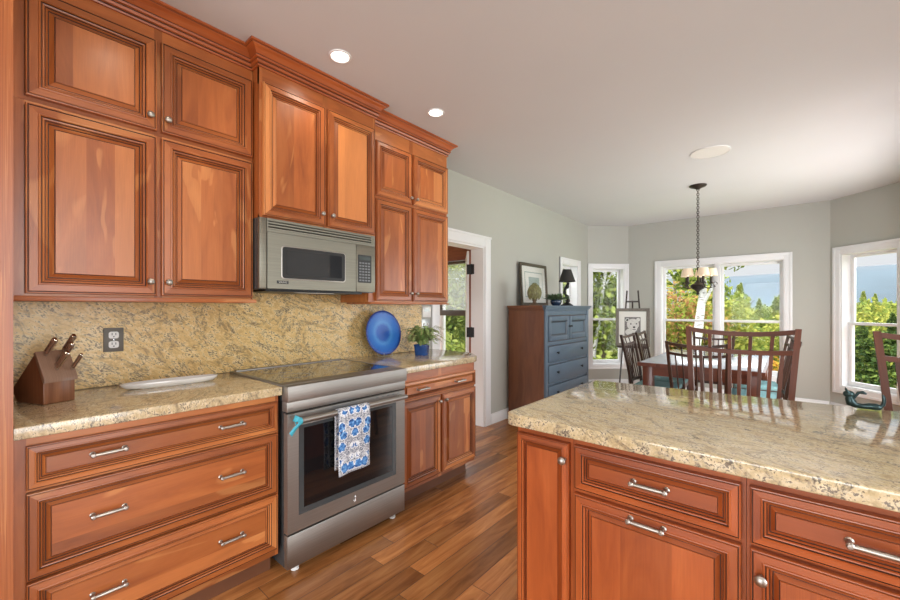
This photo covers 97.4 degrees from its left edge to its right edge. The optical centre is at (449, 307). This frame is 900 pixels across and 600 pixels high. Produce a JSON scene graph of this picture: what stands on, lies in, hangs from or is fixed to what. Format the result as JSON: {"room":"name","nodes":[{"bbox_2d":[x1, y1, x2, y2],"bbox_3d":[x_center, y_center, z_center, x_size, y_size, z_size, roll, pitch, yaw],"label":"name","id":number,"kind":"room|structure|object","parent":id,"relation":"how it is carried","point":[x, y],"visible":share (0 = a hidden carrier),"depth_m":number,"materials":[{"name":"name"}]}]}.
{"room":"kitchen","nodes":[
{"label":"kitchen","id":0,"kind":"room"},
{"bbox_2d":[210,418,517,599],"bbox_3d":[1.370,1.350,1.064,6.089,0.120,10.600,0,0,41],"label":"floor","id":1,"kind":"structure","parent":0,"point":[456,539],"depth_m":2.08,"materials":[{"name":"brown wood"}]},
{"bbox_2d":[0,0,12,599],"bbox_3d":[-1.850,-0.030,1.127,0.759,2.640,0.794,0,0,41],"label":"tall cabinet","id":2,"kind":"object","parent":1,"relation":"on","point":[6,6],"visible":1,"depth_m":1.20,"materials":[{"name":"brown wood"}]},
{"bbox_2d":[13,396,277,599],"bbox_3d":[-1.334,0.854,1.775,0.696,0.872,0.857,0,0,41],"label":"base cabinet","id":3,"kind":"object","parent":1,"relation":"on","point":[183,505],"visible":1,"depth_m":1.51,"materials":[{"name":"brown wood"}]},
{"bbox_2d":[13,372,281,440],"bbox_3d":[-1.339,0.396,1.781,0.681,0.040,0.860,0,0,41],"label":"countertop","id":4,"kind":"structure","parent":3,"relation":"on","point":[113,404],"depth_m":1.57,"materials":[{"name":"stone"}]},
{"bbox_2d":[14,350,77,404],"bbox_3d":[-1.640,0.273,1.601,0.213,0.205,0.106,0,0,19],"label":"knife block","id":5,"kind":"object","parent":4,"relation":"on","point":[39,383],"visible":0.83,"depth_m":1.56,"materials":[{"name":"brown wood"}]},
{"bbox_2d":[43,337,57,355],"bbox_3d":[-1.564,0.152,1.545,0.079,0.076,0.016,0,0,18],"label":"kitchen knife","id":6,"kind":"object","parent":5,"relation":"on","point":[53,341],"visible":1,"depth_m":1.54,"materials":[{"name":"brown wood"}]},
{"bbox_2d":[54,351,69,370],"bbox_3d":[-1.524,0.207,1.550,0.084,0.081,0.016,0,0,19],"label":"kitchen knife","id":7,"kind":"object","parent":5,"relation":"on","point":[66,354],"visible":1,"depth_m":1.54,"materials":[{"name":"brown wood"}]},
{"bbox_2d":[59,342,74,358],"bbox_3d":[-1.534,0.175,1.581,0.083,0.079,0.016,0,0,19],"label":"kitchen knife","id":8,"kind":"object","parent":5,"relation":"in","point":[70,346],"visible":0.56,"depth_m":1.57,"materials":[{"name":"brown wood"}]},
{"bbox_2d":[62,334,76,351],"bbox_3d":[-1.547,0.143,1.603,0.083,0.079,0.016,0,0,19],"label":"kitchen knife","id":9,"kind":"object","parent":5,"relation":"in","point":[72,338],"visible":0.7,"depth_m":1.59,"materials":[{"name":"brown wood"}]},
{"bbox_2d":[70,353,83,369],"bbox_3d":[-1.506,0.217,1.593,0.076,0.072,0.012,0,0,19],"label":"kitchen knife","id":10,"kind":"object","parent":5,"relation":"on","point":[80,356],"visible":1,"depth_m":1.59,"materials":[{"name":"brown wood"}]},
{"bbox_2d":[119,374,217,389],"bbox_3d":[-1.365,0.362,1.939,0.096,0.027,0.399,0,0,41],"label":"serving tray","id":11,"kind":"object","parent":4,"relation":"on","point":[173,381],"visible":1,"depth_m":1.91,"materials":[{"name":"ceramic"}]},
{"bbox_2d":[230,359,407,570],"bbox_3d":[-0.758,0.829,2.359,0.748,0.923,0.762,0,0,41],"label":"range","id":12,"kind":"object","parent":1,"relation":"on","point":[319,509],"visible":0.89,"depth_m":2.07,"materials":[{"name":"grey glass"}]},
{"bbox_2d":[289,415,302,436],"bbox_3d":[-0.724,0.548,1.847,0.034,0.096,0.061,0,0,41],"label":"ribbon","id":13,"kind":"object","parent":12,"relation":"attached to","point":[299,420],"visible":1,"depth_m":1.84,"materials":[{"name":"teal fabric"}]},
{"bbox_2d":[238,360,388,382],"bbox_3d":[-0.812,0.383,2.405,0.539,0.022,0.717,0,0,41],"label":"cooktop","id":14,"kind":"object","parent":12,"relation":"in","point":[287,373],"depth_m":2.35,"materials":[{"name":"black glass"}]},
{"bbox_2d":[335,402,369,476],"bbox_3d":[-0.514,0.688,2.093,0.047,0.343,0.202,0,0,41],"label":"dish towel","id":15,"kind":"object","parent":12,"relation":"hanging from","point":[352,423],"visible":0.98,"depth_m":2.07,"materials":[{"name":"fabric"}]},
{"bbox_2d":[403,362,475,501],"bbox_3d":[-0.292,0.854,2.985,0.696,0.872,0.780,0,0,41],"label":"base cabinet","id":16,"kind":"object","parent":1,"relation":"on","point":[440,404],"visible":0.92,"depth_m":2.75,"materials":[{"name":"brown wood"}]},
{"bbox_2d":[346,349,476,373],"bbox_3d":[-0.236,0.396,3.062,0.681,0.040,0.972,0,0,41],"label":"countertop","id":17,"kind":"structure","parent":16,"relation":"on","point":[436,358],"depth_m":2.88,"materials":[{"name":"stone"}]},
{"bbox_2d":[366,311,400,354],"bbox_3d":[-0.511,0.190,3.059,0.058,0.341,0.344,0,0,41],"label":"decorative plate","id":18,"kind":"object","parent":17,"relation":"on","point":[383,331],"visible":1,"depth_m":3.07,"materials":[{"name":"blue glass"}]},
{"bbox_2d":[401,325,445,355],"bbox_3d":[-0.217,0.257,3.163,0.361,0.238,0.376,0,0,-6],"label":"potted fern","id":19,"kind":"object","parent":17,"relation":"on","point":[422,336],"visible":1,"depth_m":3.11,"materials":[{"name":"plant"}]},
{"bbox_2d":[414,344,429,355],"bbox_3d":[-0.226,0.333,3.163,0.112,0.086,0.112,0,0,21],"label":"pot","id":20,"kind":"object","parent":19,"relation":"on","point":[422,350],"depth_m":3.12,"materials":[{"name":"blue ceramic"}]},
{"bbox_2d":[517,427,572,599],"bbox_3d":[0.489,0.854,1.562,0.208,0.872,0.594,0,0,41],"label":"base cabinet","id":21,"kind":"object","parent":1,"relation":"on","point":[544,460],"visible":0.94,"depth_m":1.36,"materials":[{"name":"red wood"}]},
{"bbox_2d":[508,380,899,512],"bbox_3d":[1.176,0.397,1.226,1.738,0.042,0.983,0,0,41],"label":"countertop","id":22,"kind":"structure","parent":21,"relation":"on","point":[847,453],"depth_m":1.20,"materials":[{"name":"stone"}]},
{"bbox_2d":[843,387,885,409],"bbox_3d":[1.540,0.339,1.469,0.113,0.073,0.032,0,0,41],"label":"cat figurine","id":23,"kind":"object","parent":22,"relation":"on","point":[850,396],"visible":1,"depth_m":1.48,"materials":[{"name":"teal metal"}]},
{"bbox_2d":[507,305,590,411],"bbox_3d":[1.266,0.631,4.894,0.514,1.318,1.274,0,0,41],"label":"dresser","id":24,"kind":"object","parent":1,"relation":"on","point":[548,344],"visible":0.81,"depth_m":4.51,"materials":[{"name":"wood"}]},
{"bbox_2d":[519,262,547,305],"bbox_3d":[1.073,-0.295,5.020,0.053,0.530,0.670,0,0,41],"label":"framed picture","id":25,"kind":"object","parent":24,"relation":"on","point":[529,273],"visible":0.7,"depth_m":4.98,"materials":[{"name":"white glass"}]},
{"bbox_2d":[525,272,542,296],"bbox_3d":[1.070,-0.295,5.023,0.018,0.294,0.434,0,0,41],"label":"print","id":26,"kind":"object","parent":25,"relation":"attached to","point":[530,277],"depth_m":5.01},
{"bbox_2d":[527,283,541,304],"bbox_3d":[0.945,-0.155,4.421,0.160,0.254,0.160,0,0,41],"label":"ornament","id":27,"kind":"object","parent":24,"relation":"on","point":[534,292],"visible":0.93,"depth_m":4.37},
{"bbox_2d":[544,293,567,305],"bbox_3d":[1.268,-0.103,4.706,0.318,0.148,0.402,0,0,41],"label":"potted succulent","id":28,"kind":"object","parent":24,"relation":"on","point":[554,299],"visible":0.98,"depth_m":4.67,"materials":[{"name":"green plant"}]},
{"bbox_2d":[550,300,561,305],"bbox_3d":[1.267,-0.064,4.720,0.136,0.070,0.135,0,0,41],"label":"pot","id":29,"kind":"object","parent":28,"relation":"on","point":[553,302],"depth_m":4.67,"materials":[{"name":"blue ceramic"}]},
{"bbox_2d":[559,269,574,305],"bbox_3d":[1.475,-0.256,4.980,0.204,0.455,0.203,0,0,41],"label":"table lamp","id":30,"kind":"object","parent":24,"relation":"on","point":[567,276],"visible":0.98,"depth_m":4.93,"materials":[{"name":"black metal"}]},
{"bbox_2d":[617,290,646,383],"bbox_3d":[2.782,0.515,5.920,0.424,1.554,0.580,0,0,41],"label":"easel","id":31,"kind":"object","parent":1,"relation":"on","point":[626,301],"visible":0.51,"depth_m":5.86,"materials":[{"name":"black wood"}]},
{"bbox_2d":[616,308,649,346],"bbox_3d":[2.698,0.285,5.840,0.460,0.562,0.101,0,0,25],"label":"framed drawing","id":32,"kind":"object","parent":31,"relation":"on","point":[628,320],"visible":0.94,"depth_m":5.85,"materials":[{"name":"white paper"}]},
{"bbox_2d":[619,311,645,343],"bbox_3d":[2.701,0.286,5.846,0.374,0.475,0.068,0,0,25],"label":"print","id":33,"kind":"object","parent":32,"relation":"attached to","point":[630,322],"depth_m":5.85},
{"bbox_2d":[620,333,681,388],"bbox_3d":[2.179,0.790,4.299,0.547,1.000,0.470,0,0,41],"label":"dining chair","id":34,"kind":"object","parent":1,"relation":"on","point":[626,352],"visible":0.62,"depth_m":4.41,"materials":[{"name":"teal wood"}]},
{"bbox_2d":[573,439,746,599],"bbox_3d":[0.741,0.854,1.343,0.459,0.872,0.598,0,0,41],"label":"base cabinet","id":35,"kind":"object","parent":1,"relation":"on","point":[645,527],"visible":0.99,"depth_m":1.13,"materials":[{"name":"red wood"}]},
{"bbox_2d":[635,330,688,389],"bbox_3d":[2.554,0.790,4.765,0.547,1.000,0.470,0,0,38],"label":"dining chair","id":36,"kind":"object","parent":1,"relation":"on","point":[657,378],"visible":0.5,"depth_m":4.72,"materials":[{"name":"brown wood"}]},
{"bbox_2d":[665,341,727,393],"bbox_3d":[2.231,0.790,3.511,0.470,1.000,0.547,0,0,41],"label":"dining chair","id":37,"kind":"object","parent":1,"relation":"on","point":[667,343],"visible":0.3,"depth_m":3.37,"materials":[{"name":"brown wood"}]},
{"bbox_2d":[637,349,768,396],"bbox_3d":[2.794,0.914,4.258,1.009,0.751,1.620,0,0,41],"label":"dining table","id":38,"kind":"object","parent":1,"relation":"on","point":[656,365],"visible":0.41,"depth_m":3.86,"materials":[{"name":"brown wood"}]},
{"bbox_2d":[693,331,735,390],"bbox_3d":[3.308,0.790,5.008,0.470,1.000,0.547,0,0,41],"label":"dining chair","id":39,"kind":"object","parent":1,"relation":"on","point":[694,337],"visible":0.23,"depth_m":5.15,"materials":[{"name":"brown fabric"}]},
{"bbox_2d":[686,326,801,400],"bbox_3d":[1.406,0.698,1.948,0.500,1.185,0.527,0,0,41],"label":"counter stool","id":40,"kind":"object","parent":1,"relation":"on","point":[795,353],"visible":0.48,"depth_m":2.09,"materials":[{"name":"brown wood"}]},
{"bbox_2d":[733,335,793,399],"bbox_3d":[3.404,0.790,4.284,0.547,1.000,0.470,0,0,33],"label":"dining chair","id":41,"kind":"object","parent":1,"relation":"on","point":[774,385],"visible":0.22,"depth_m":4.22,"materials":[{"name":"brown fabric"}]},
{"bbox_2d":[731,338,801,399],"bbox_3d":[2.963,0.790,3.737,0.547,1.000,0.470,0,0,35],"label":"dining chair","id":42,"kind":"object","parent":1,"relation":"on","point":[785,391],"visible":0.3,"depth_m":3.75,"materials":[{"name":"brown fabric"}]},
{"bbox_2d":[747,478,899,599],"bbox_3d":[1.090,0.854,1.045,0.456,0.872,0.594,0,0,41],"label":"base cabinet","id":43,"kind":"object","parent":1,"relation":"on","point":[802,545],"visible":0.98,"depth_m":0.91,"materials":[{"name":"red wood"}]},
{"bbox_2d":[872,331,899,410],"bbox_3d":[1.964,0.698,1.461,0.500,1.185,0.527,0,0,41],"label":"counter stool","id":44,"kind":"object","parent":1,"relation":"on","point":[881,359],"visible":0.39,"depth_m":1.74,"materials":[{"name":"brown wood"}]},
{"bbox_2d":[228,169,587,426],"bbox_3d":[-1.028,-0.033,2.798,0.170,2.645,9.900,0,0,41],"label":"wall","id":45,"kind":"structure","parent":0,"point":[520,230],"depth_m":4.63,"materials":[{"name":"paint"}]},
{"bbox_2d":[13,0,252,160],"bbox_3d":[-1.439,-1.067,1.868,0.415,0.574,0.862,0,0,41],"label":"upper cabinet","id":46,"kind":"object","parent":45,"relation":"attached to","point":[154,67],"visible":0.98,"depth_m":1.72,"materials":[{"name":"brown wood"}]},
{"bbox_2d":[13,97,255,302],"bbox_3d":[-1.444,-0.403,1.875,0.400,0.753,0.866,0,0,41],"label":"upper cabinet","id":47,"kind":"object","parent":45,"relation":"attached to","point":[103,211],"visible":0.94,"depth_m":1.68,"materials":[{"name":"brown wood"}]},
{"bbox_2d":[13,293,421,396],"bbox_3d":[-1.066,0.139,2.601,0.025,0.474,2.460,0,0,41],"label":"backsplash","id":48,"kind":"structure","parent":45,"relation":"attached to","point":[162,340],"depth_m":2.19,"materials":[{"name":"stone"}]},
{"bbox_2d":[103,328,123,351],"bbox_3d":[-1.632,0.154,1.917,0.009,0.116,0.076,0,0,41],"label":"wall outlet","id":49,"kind":"object","parent":48,"relation":"attached to","point":[113,338],"visible":1,"depth_m":1.91,"materials":[{"name":"grey plastic"}]},
{"bbox_2d":[109,332,118,338],"bbox_3d":[-1.630,0.131,1.915,0.003,0.033,0.038,0,0,41],"label":"receptacle","id":50,"kind":"object","parent":49,"relation":"attached to","point":[112,335],"depth_m":1.92,"materials":[{"name":"white plastic"}]},
{"bbox_2d":[109,341,118,347],"bbox_3d":[-1.630,0.177,1.915,0.003,0.033,0.038,0,0,41],"label":"receptacle","id":51,"kind":"object","parent":49,"relation":"attached to","point":[112,344],"depth_m":1.91,"materials":[{"name":"white plastic"}]},
{"bbox_2d":[245,35,388,235],"bbox_3d":[-0.881,-0.915,2.458,0.491,0.878,0.890,0,0,41],"label":"upper cabinet","id":52,"kind":"object","parent":45,"relation":"attached to","point":[313,160],"visible":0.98,"depth_m":2.25,"materials":[{"name":"brown wood"}]},
{"bbox_2d":[253,217,374,294],"bbox_3d":[-0.893,-0.281,2.459,0.417,0.386,0.750,0,0,41],"label":"microwave","id":53,"kind":"object","parent":52,"relation":"attached to","point":[288,257],"visible":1,"depth_m":2.26,"materials":[{"name":"grey metal"}]},
{"bbox_2d":[341,198,448,304],"bbox_3d":[-0.404,-0.395,3.082,0.400,0.734,0.808,0,0,41],"label":"upper cabinet","id":54,"kind":"object","parent":45,"relation":"attached to","point":[411,244],"visible":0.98,"depth_m":2.94,"materials":[{"name":"brown wood"}]},
{"bbox_2d":[375,110,457,215],"bbox_3d":[-0.377,-1.058,3.102,0.415,0.591,0.874,0,0,41],"label":"upper cabinet","id":55,"kind":"object","parent":45,"relation":"attached to","point":[411,170],"visible":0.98,"depth_m":2.94,"materials":[{"name":"brown wood"}]},
{"bbox_2d":[422,319,429,329],"bbox_3d":[-0.217,0.155,3.597,0.016,0.110,0.110,0,0,41],"label":"light switch","id":56,"kind":"object","parent":45,"relation":"attached to","point":[425,322],"visible":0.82,"depth_m":3.60,"materials":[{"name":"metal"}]},
{"bbox_2d":[422,306,430,316],"bbox_3d":[-0.216,0.035,3.594,0.022,0.100,0.115,0,0,41],"label":"thermostat","id":57,"kind":"object","parent":45,"relation":"attached to","point":[426,310],"visible":0.97,"depth_m":3.58,"materials":[{"name":"white plastic"}]},
{"bbox_2d":[431,227,491,426],"bbox_3d":[0.142,0.257,4.007,0.025,2.067,0.952,0,0,41],"label":"trim","id":58,"kind":"structure","parent":45,"relation":"attached to","point":[453,234],"depth_m":4.30,"materials":[{"name":"white wood"}]},
{"bbox_2d":[448,240,483,426],"bbox_3d":[0.068,0.312,4.071,0.172,1.955,0.740,0,0,41],"label":"trim","id":59,"kind":"structure","parent":45,"relation":"attached to","point":[477,252],"depth_m":4.32,"materials":[{"name":"white wood"}]},
{"bbox_2d":[466,251,473,352],"bbox_3d":[0.215,0.322,4.735,0.082,1.913,0.746,0,0,-2],"label":"door","id":60,"kind":"structure","parent":45,"relation":"in","point":[469,267],"depth_m":4.40,"materials":[{"name":"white wood"}]},
{"bbox_2d":[491,408,508,423],"bbox_3d":[1.358,1.232,5.428,0.015,0.115,2.780,0,0,41],"label":"baseboard","id":61,"kind":"structure","parent":45,"relation":"attached to","point":[500,415],"depth_m":4.49,"materials":[{"name":"white wood"}]},
{"bbox_2d":[560,257,580,305],"bbox_3d":[1.756,0.138,6.016,0.192,1.755,0.720,0,0,41],"label":"window","id":62,"kind":"structure","parent":45,"relation":"in","point":[574,290],"depth_m":6.17,"materials":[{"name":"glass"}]},
{"bbox_2d":[160,0,899,225],"bbox_3d":[1.386,-1.430,1.089,6.120,0.150,10.660,0,0,41],"label":"ceiling","id":63,"kind":"structure","parent":0,"point":[587,112],"depth_m":2.40,"materials":[{"name":"paint"}]},
{"bbox_2d":[328,49,351,63],"bbox_3d":[-0.592,-1.351,2.126,0.120,0.006,0.120,0,0,41],"label":"recessed light","id":64,"kind":"object","parent":63,"relation":"in","point":[340,56],"visible":1,"depth_m":2.12,"materials":[{"name":"white"}]},
{"bbox_2d":[427,108,443,116],"bbox_3d":[-0.098,-1.351,2.737,0.120,0.006,0.120,0,0,41],"label":"recessed light","id":65,"kind":"object","parent":63,"relation":"in","point":[434,112],"visible":1,"depth_m":2.73,"materials":[{"name":"white"}]},
{"bbox_2d":[681,183,717,294],"bbox_3d":[2.750,-0.747,4.374,0.356,1.214,0.350,0,0,41],"label":"chandelier","id":66,"kind":"object","parent":63,"relation":"hanging from","point":[703,272],"visible":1,"depth_m":4.32,"materials":[{"name":"brown metal"}]},
{"bbox_2d":[690,145,730,158],"bbox_3d":[2.258,-1.351,3.431,0.300,0.008,0.300,0,0,41],"label":"ceiling speaker","id":67,"kind":"object","parent":63,"relation":"attached to","point":[716,150],"visible":1,"depth_m":3.42,"materials":[{"name":"white plastic"}]},
{"bbox_2d":[588,226,627,379],"bbox_3d":[2.604,-0.033,6.605,0.693,2.645,0.170,0,0,-4],"label":"wall","id":68,"kind":"structure","parent":0,"point":[606,244],"depth_m":6.52,"materials":[{"name":"paint"}]},
{"bbox_2d":[588,379,627,383],"bbox_3d":[2.611,1.232,6.512,0.673,0.115,0.015,0,0,-4],"label":"baseboard","id":69,"kind":"structure","parent":68,"relation":"attached to","point":[589,380],"depth_m":6.51,"materials":[{"name":"white wood"}]},
{"bbox_2d":[588,263,628,368],"bbox_3d":[2.605,0.138,6.594,0.693,1.735,0.192,0,0,-4],"label":"window","id":70,"kind":"structure","parent":68,"relation":"in","point":[622,270],"depth_m":6.52,"materials":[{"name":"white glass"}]},
{"bbox_2d":[628,200,829,403],"bbox_3d":[3.927,-0.033,5.823,2.415,2.645,0.170,0,0,41],"label":"wall","id":71,"kind":"structure","parent":0,"point":[803,230],"depth_m":5.33,"materials":[{"name":"paint"}]},
{"bbox_2d":[655,252,792,381],"bbox_3d":[3.935,0.138,5.801,1.655,1.755,0.192,0,0,41],"label":"window","id":72,"kind":"structure","parent":71,"relation":"in","point":[785,259],"depth_m":5.76,"materials":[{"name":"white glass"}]},
{"bbox_2d":[633,380,828,403],"bbox_3d":[3.866,1.232,5.752,2.395,0.115,0.015,0,0,41],"label":"baseboard","id":73,"kind":"structure","parent":71,"relation":"attached to","point":[634,381],"depth_m":5.14,"materials":[{"name":"white wood"}]},
{"bbox_2d":[830,182,899,411],"bbox_3d":[4.899,-0.033,4.614,0.170,2.645,0.728,0,0,-4],"label":"wall","id":74,"kind":"structure","parent":0,"point":[873,215],"depth_m":4.61,"materials":[{"name":"paint"}]},
{"bbox_2d":[830,402,850,406],"bbox_3d":[4.805,1.232,4.607,0.015,0.115,0.708,0,0,-4],"label":"baseboard","id":75,"kind":"structure","parent":74,"relation":"attached to","point":[831,403],"depth_m":4.88,"materials":[{"name":"white wood"}]},
{"bbox_2d":[832,238,899,404],"bbox_3d":[4.891,0.147,4.561,0.192,1.795,0.753,0,0,-4],"label":"window","id":76,"kind":"structure","parent":74,"relation":"in","point":[844,322],"depth_m":4.84,"materials":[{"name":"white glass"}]},
{"bbox_3d":[0.159,0.130,6.539,2.910,2.320,0.120,0,0,41],"label":"wall","id":77,"kind":"structure","parent":0,"visible":0},
{"bbox_2d":[440,260,465,349],"bbox_3d":[0.133,0.210,6.532,0.720,1.960,0.085,0,0,41],"label":"window","id":78,"kind":"structure","parent":77,"relation":"in","point":[442,317],"depth_m":6.72,"materials":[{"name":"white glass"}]},
{"bbox_2d":[440,261,465,315],"bbox_3d":[0.088,-0.318,6.487,0.670,0.885,0.037,0,0,41],"label":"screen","id":79,"kind":"object","parent":78,"relation":"attached to","point":[442,312],"visible":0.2,"depth_m":6.49,"materials":[{"name":"metal"}]},
{"bbox_2d":[448,246,470,260],"bbox_3d":[0.110,-0.904,6.481,2.910,0.248,0.028,0,0,41],"label":"trim","id":80,"kind":"structure","parent":77,"relation":"attached to","point":[454,253],"depth_m":6.47,"materials":[{"name":"brown wood"}]},
{"label":"outside","id":81,"kind":"structure","parent":0,"visible":0},
{"bbox_3d":[39.689,11.055,48.299,377.085,15.130,254.964,0,0,41],"label":"ground","id":82,"kind":"structure","parent":81,"visible":0},
{"bbox_2d":[446,264,465,351],"bbox_3d":[0.235,1.256,11.154,2.625,6.564,3.300,0,0,0],"label":"tree","id":83,"kind":"object","parent":82,"relation":"on","point":[456,287],"visible":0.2,"depth_m":10.42,"materials":[{"name":"green plant"}]},
{"bbox_2d":[446,333,465,351],"bbox_3d":[-0.149,2.239,9.341,3.072,3.447,3.330,0,0,20],"label":"shrub","id":84,"kind":"object","parent":82,"relation":"on","point":[448,346],"visible":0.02,"depth_m":9.19,"materials":[{"name":"green plant"}]},
{"bbox_2d":[563,269,605,342],"bbox_3d":[3.883,1.307,12.571,2.998,7.109,3.340,0,0,38],"label":"tree","id":85,"kind":"object","parent":82,"relation":"on","point":[564,283],"visible":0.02,"depth_m":11.22,"materials":[{"name":"green plant"}]},
{"bbox_2d":[563,272,617,358],"bbox_3d":[4.557,1.340,11.426,2.758,6.811,3.228,0,0,-41],"label":"tree","id":86,"kind":"object","parent":82,"relation":"on","point":[610,292],"visible":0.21,"depth_m":11.21,"materials":[{"name":"green plant"}]},
{"bbox_2d":[593,272,611,357],"bbox_3d":[3.927,1.045,11.089,2.039,7.266,1.874,0,0,41],"label":"birch tree","id":87,"kind":"object","parent":82,"relation":"on","point":[605,273],"visible":0.02,"depth_m":11.16,"materials":[{"name":"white plant"}]},
{"bbox_2d":[593,349,617,359],"bbox_3d":[3.796,2.551,9.775,3.114,3.224,2.873,0,0,-12],"label":"shrub","id":88,"kind":"object","parent":82,"relation":"on","point":[607,352],"visible":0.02,"depth_m":9.65,"materials":[{"name":"green plant"}]},
{"bbox_2d":[666,279,739,349],"bbox_3d":[7.324,2.038,12.865,3.651,6.256,3.114,0,0,1],"label":"tree","id":89,"kind":"object","parent":82,"relation":"on","point":[678,329],"visible":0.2,"depth_m":12.26,"materials":[{"name":"green plant"}]},
{"bbox_2d":[666,266,743,350],"bbox_3d":[5.880,1.351,9.254,1.813,6.310,1.580,0,0,4],"label":"birch tree","id":90,"kind":"object","parent":82,"relation":"on","point":[703,296],"visible":0.16,"depth_m":9.14,"materials":[{"name":"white plant"}]},
{"bbox_2d":[667,270,758,347],"bbox_3d":[9.838,1.921,15.358,3.504,7.586,3.335,0,0,-8],"label":"tree","id":91,"kind":"object","parent":82,"relation":"on","point":[726,288],"visible":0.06,"depth_m":14.98,"materials":[{"name":"green plant"}]},
{"bbox_2d":[684,286,767,350],"bbox_3d":[9.173,2.301,13.431,2.616,6.205,3.098,0,0,41],"label":"tree","id":92,"kind":"object","parent":82,"relation":"on","point":[734,311],"visible":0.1,"depth_m":12.57,"materials":[{"name":"green plant"}]},
{"bbox_2d":[734,284,747,315],"bbox_3d":[32.765,4.446,44.773,5.333,14.449,5.238,0,0,-26],"label":"conifer","id":93,"kind":"object","parent":82,"relation":"on","point":[738,287],"visible":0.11,"depth_m":44.68,"materials":[{"name":"green plant"}]},
{"bbox_2d":[747,319,767,349],"bbox_3d":[17.541,3.782,25.278,5.438,7.821,4.242,0,0,29],"label":"tree","id":94,"kind":"object","parent":82,"relation":"on","point":[755,326],"visible":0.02,"depth_m":24.46,"materials":[{"name":"green plant"}]},
{"bbox_2d":[753,298,768,337],"bbox_3d":[37.438,5.598,47.754,5.238,13.634,5.333,0,0,-21],"label":"conifer","id":95,"kind":"object","parent":82,"relation":"on","point":[759,312],"visible":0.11,"depth_m":47.55,"materials":[{"name":"green plant"}]},
{"bbox_2d":[762,306,770,325],"bbox_3d":[53.561,6.377,65.352,5.969,14.246,6.310,0,0,4],"label":"tree","id":96,"kind":"object","parent":82,"relation":"on","point":[766,316],"visible":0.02,"depth_m":65.06,"materials":[{"name":"green plant"}]},
{"bbox_2d":[759,296,779,342],"bbox_3d":[22.701,3.817,27.440,4.128,9.316,4.203,0,0,-38],"label":"conifer","id":97,"kind":"object","parent":82,"relation":"on","point":[775,304],"visible":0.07,"depth_m":27.39,"materials":[{"name":"green plant"}]},
{"bbox_2d":[761,311,779,369],"bbox_3d":[13.804,3.032,15.903,3.317,6.196,2.260,0,0,-33],"label":"tree","id":98,"kind":"object","parent":82,"relation":"on","point":[771,328],"visible":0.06,"depth_m":15.71,"materials":[{"name":"green plant"}]},
{"bbox_2d":[772,356,778,370],"bbox_3d":[9.174,3.295,11.937,1.955,3.809,2.698,0,0,8],"label":"tree","id":99,"kind":"object","parent":82,"relation":"on","point":[776,364],"visible":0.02,"depth_m":11.24,"materials":[{"name":"yellow plant"}]},
{"bbox_2d":[856,298,866,316],"bbox_3d":[36.480,5.005,35.486,6.027,11.858,4.701,0,0,-6],"label":"tree","id":100,"kind":"object","parent":82,"relation":"on","point":[862,303],"visible":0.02,"depth_m":35.25,"materials":[{"name":"green plant"}]},
{"bbox_2d":[858,291,868,310],"bbox_3d":[57.906,5.402,55.260,5.352,15.772,5.295,0,0,-8],"label":"conifer","id":101,"kind":"object","parent":82,"relation":"on","point":[863,295],"visible":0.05,"depth_m":55.22,"materials":[{"name":"green plant"}]},
{"bbox_2d":[855,321,891,387],"bbox_3d":[13.039,3.032,12.506,2.938,5.261,2.982,0,0,-42],"label":"conifer","id":102,"kind":"object","parent":82,"relation":"on","point":[862,347],"visible":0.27,"depth_m":12.36,"materials":[{"name":"green plant"}]},
{"bbox_2d":[855,297,892,381],"bbox_3d":[19.906,3.330,19.270,4.079,7.747,2.942,0,0,7],"label":"tree","id":103,"kind":"object","parent":82,"relation":"on","point":[869,314],"visible":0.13,"depth_m":18.83,"materials":[{"name":"green plant"}]},
{"bbox_2d":[872,293,878,303],"bbox_3d":[75.132,5.790,69.848,5.295,17.025,5.352,0,0,-40],"label":"conifer","id":104,"kind":"object","parent":82,"relation":"on","point":[875,294],"visible":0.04,"depth_m":69.64,"materials":[{"name":"green plant"}]},
{"bbox_2d":[858,312,896,387],"bbox_3d":[13.463,2.894,11.996,3.135,5.534,3.088,0,0,-18],"label":"conifer","id":105,"kind":"object","parent":82,"relation":"on","point":[891,344],"visible":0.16,"depth_m":11.96,"materials":[{"name":"green plant"}]},
{"bbox_2d":[866,304,896,388],"bbox_3d":[24.209,3.552,21.105,3.144,8.619,4.614,0,0,22],"label":"tree","id":106,"kind":"object","parent":82,"relation":"on","point":[887,308],"visible":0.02,"depth_m":21.25,"materials":[{"name":"green plant"}]},
{"bbox_2d":[872,298,896,314],"bbox_3d":[47.900,5.740,43.651,6.027,13.735,4.701,0,0,17],"label":"tree","id":107,"kind":"object","parent":82,"relation":"on","point":[894,305],"visible":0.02,"depth_m":43.35,"materials":[{"name":"green plant"}]},
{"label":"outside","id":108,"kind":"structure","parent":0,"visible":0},
{"bbox_2d":[616,264,896,314],"bbox_3d":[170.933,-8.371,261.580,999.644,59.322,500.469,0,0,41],"label":"mountain","id":109,"kind":"structure","parent":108,"point":[881,280],"depth_m":297.97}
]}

